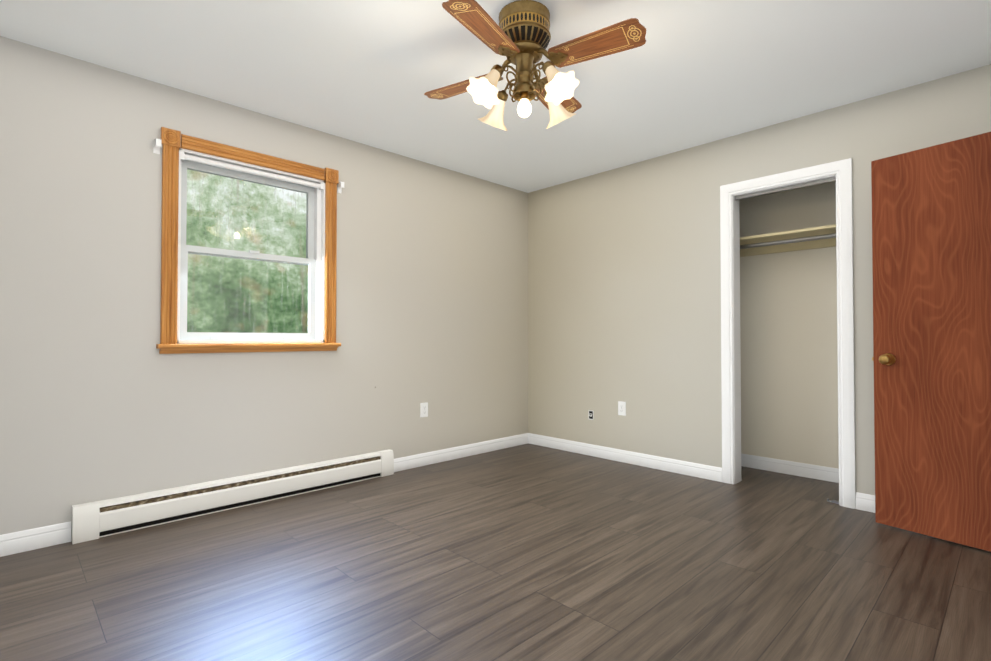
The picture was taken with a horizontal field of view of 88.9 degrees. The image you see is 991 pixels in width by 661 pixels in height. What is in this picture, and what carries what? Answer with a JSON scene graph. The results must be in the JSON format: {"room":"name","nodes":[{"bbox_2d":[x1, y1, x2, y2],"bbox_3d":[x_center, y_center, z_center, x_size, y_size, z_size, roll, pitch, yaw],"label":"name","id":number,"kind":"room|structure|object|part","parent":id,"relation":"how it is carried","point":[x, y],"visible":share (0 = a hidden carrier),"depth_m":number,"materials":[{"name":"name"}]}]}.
{"room":"empty bedroom","nodes":[
{"label":"empty bedroom","id":0,"kind":"room"},
{"bbox_2d":[0,36,527,534],"bbox_3d":[-1.204,-0.149,3.591,4.310,2.450,0.170,1,-1,-44],"label":"wall","id":1,"kind":"structure","parent":0,"point":[102,398],"depth_m":2.92,"materials":[{"name":"paint"}]},
{"bbox_2d":[0,521,70,556],"bbox_3d":[-2.358,1.007,2.323,0.623,0.098,0.015,1,-1,-44],"label":"baseboard","id":2,"kind":"structure","parent":1,"relation":"attached to","point":[31,539],"depth_m":2.44,"materials":[{"name":"white wood"}]},
{"bbox_2d":[71,449,393,543],"bbox_3d":[-1.451,0.981,3.171,1.854,0.177,0.063,1,-1,-44],"label":"baseboard heater","id":3,"kind":"object","parent":1,"relation":"attached to","point":[94,520],"visible":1,"depth_m":2.96,"materials":[{"name":"white metal"}]},
{"bbox_2d":[156,127,340,353],"bbox_3d":[-1.542,-0.497,3.236,1.076,1.266,0.237,1,-1,-44],"label":"window","id":4,"kind":"structure","parent":1,"relation":"in","point":[173,142],"depth_m":3.16,"materials":[{"name":"brown wood"}]},
{"bbox_3d":[-1.576,-0.727,3.262,0.746,0.479,0.004,1,-1,-44],"label":"glass","id":5,"kind":"part","parent":4,"relation":"part of","materials":[{"name":"clear glass"}]},
{"bbox_3d":[-1.576,-0.732,3.262,0.818,0.550,0.032,1,-1,-44],"label":"window sash","id":6,"kind":"part","parent":4,"relation":"part of","materials":[{"name":"white plastic"}]},
{"bbox_3d":[-1.551,-0.219,3.228,0.818,0.558,0.032,1,-1,-44],"label":"window sash","id":7,"kind":"part","parent":4,"relation":"part of","materials":[{"name":"white plastic"}]},
{"bbox_3d":[-1.551,-0.224,3.229,0.746,0.484,0.004,1,-1,-44],"label":"glass","id":8,"kind":"part","parent":4,"relation":"part of","materials":[{"name":"clear glass"}]},
{"bbox_2d":[153,138,343,192],"bbox_3d":[-1.483,-1.015,3.184,1.124,0.070,0.045,1,-1,-44],"label":"curtain bracket","id":9,"kind":"object","parent":4,"relation":"attached to","point":[157,146],"visible":0.94,"depth_m":2.82,"materials":[{"name":"white metal"}]},
{"bbox_3d":[-1.535,-0.226,3.212,0.498,0.564,0.014,1,-1,-44],"label":"window hardware","id":10,"kind":"part","parent":4,"relation":"part of","materials":[{"name":"white plastic"}]},
{"bbox_2d":[181,151,322,189],"bbox_3d":[-1.514,-1.005,3.215,0.860,0.045,0.036,1,-1,-44],"label":"window blind","id":11,"kind":"object","parent":4,"relation":"attached to","point":[244,169],"visible":0.96,"depth_m":3.17,"materials":[{"name":"white plastic"}]},
{"bbox_2d":[420,402,427,416],"bbox_3d":[-0.573,0.638,4.066,0.070,0.115,0.010,1,-1,-44],"label":"outlet","id":12,"kind":"object","parent":1,"relation":"attached to","point":[423,409],"visible":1,"depth_m":4.06,"materials":[{"name":"white plastic"}]},
{"bbox_2d":[394,433,527,471],"bbox_3d":[-0.248,1.039,4.370,1.539,0.098,0.015,1,-1,-44],"label":"baseboard","id":13,"kind":"structure","parent":1,"relation":"attached to","point":[418,460],"depth_m":4.29,"materials":[{"name":"white wood"}]},
{"bbox_2d":[0,443,990,660],"bbox_3d":[0.719,1.101,1.999,4.880,0.100,5.105,1,-1,-44],"label":"floor","id":14,"kind":"structure","parent":0,"point":[528,552],"depth_m":2.15,"materials":[{"name":"laminate"}]},
{"bbox_2d":[827,498,838,503],"bbox_3d":[2.105,1.062,3.141,0.022,0.014,0.070,1,-1,-32],"label":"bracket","id":15,"kind":"object","parent":14,"relation":"on","point":[834,501],"visible":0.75,"depth_m":3.14,"materials":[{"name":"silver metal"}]},
{"bbox_2d":[0,0,990,192],"bbox_3d":[0.301,-1.442,2.469,4.880,0.100,3.905,1,-1,-44],"label":"ceiling","id":16,"kind":"structure","parent":0,"point":[690,74],"depth_m":2.62,"materials":[{"name":"white paint"}]},
{"bbox_2d":[424,0,645,130],"bbox_3d":[0.128,-1.170,2.237,0.818,0.450,0.818,0,-1,-14],"label":"ceiling fan","id":17,"kind":"object","parent":16,"relation":"hanging from","point":[519,36],"visible":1,"depth_m":2.13,"materials":[{"name":"brown wood"}]},
{"bbox_2d":[528,64,990,494],"bbox_3d":[1.661,-0.148,3.650,0.115,2.450,3.735,1,-1,-44],"label":"wall","id":18,"kind":"structure","parent":0,"point":[624,283],"depth_m":3.90,"materials":[{"name":"paint"}]},
{"bbox_2d":[588,410,593,419],"bbox_3d":[0.829,0.737,4.403,0.012,0.080,0.052,1,-1,-44],"label":"outlet box","id":19,"kind":"object","parent":18,"relation":"attached to","point":[590,414],"visible":1,"depth_m":4.40,"materials":[{"name":"white"}]},
{"bbox_2d":[618,401,625,415],"bbox_3d":[1.046,0.645,4.183,0.010,0.115,0.070,1,-1,-44],"label":"outlet","id":20,"kind":"object","parent":18,"relation":"attached to","point":[621,407],"visible":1,"depth_m":4.18,"materials":[{"name":"white plastic"}]},
{"bbox_2d":[528,433,721,481],"bbox_3d":[0.963,1.038,4.259,0.015,0.098,1.862,1,-1,-44],"label":"baseboard","id":21,"kind":"structure","parent":18,"relation":"attached to","point":[714,473],"depth_m":4.10,"materials":[{"name":"white wood"}]},
{"bbox_2d":[720,158,855,508],"bbox_3d":[1.925,0.017,3.364,0.135,2.111,0.782,1,-1,-44],"label":"trim","id":22,"kind":"structure","parent":18,"relation":"attached to","point":[839,172],"depth_m":3.31,"materials":[{"name":"white painted wood"}]},
{"bbox_2d":[855,492,874,512],"bbox_3d":[2.497,1.013,2.678,0.015,0.098,0.972,1,-1,-44],"label":"baseboard","id":23,"kind":"structure","parent":18,"relation":"attached to","point":[865,502],"depth_m":2.99,"materials":[{"name":"white wood"}]},
{"bbox_2d":[871,132,990,551],"bbox_3d":[2.318,0.051,2.463,0.159,1.990,0.820,1,-1,-34],"label":"door","id":24,"kind":"structure","parent":18,"relation":"in","point":[931,238],"depth_m":2.56,"materials":[{"name":"brown wood"}]},
{"bbox_2d":[739,182,838,468],"bbox_3d":[2.139,-0.148,3.650,0.570,2.450,1.730,1,-1,-44],"label":"wall","id":25,"kind":"structure","parent":0,"point":[789,356],"depth_m":3.81,"materials":[{"name":"paint"}]},
{"bbox_2d":[740,224,835,256],"bbox_3d":[2.132,-0.643,3.651,0.360,0.090,1.500,1,-1,-44],"label":"closet shelf","id":26,"kind":"object","parent":25,"relation":"attached to","point":[807,245],"visible":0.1,"depth_m":3.68,"materials":[{"name":"beige wood"}]},
{"bbox_2d":[740,233,835,248],"bbox_3d":[2.046,-0.627,3.567,0.056,0.056,1.462,1,-1,-44],"label":"rod","id":27,"kind":"object","parent":26,"relation":"attached to","point":[795,240],"visible":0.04,"depth_m":3.54,"materials":[{"name":"silver metal"}]},
{"bbox_2d":[741,453,838,482],"bbox_3d":[2.256,1.030,3.745,0.015,0.098,1.500,1,-1,-44],"label":"baseboard","id":28,"kind":"structure","parent":25,"relation":"attached to","point":[818,472],"depth_m":3.78,"materials":[{"name":"white wood"}]},
{"label":"outside","id":29,"kind":"structure","parent":0,"visible":0},
{"bbox_2d":[186,169,307,332],"bbox_3d":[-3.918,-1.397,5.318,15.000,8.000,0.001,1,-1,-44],"label":"window glass","id":30,"kind":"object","parent":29,"point":[299,282],"depth_m":6.15,"materials":[{"name":"clear glass"}]}
]}

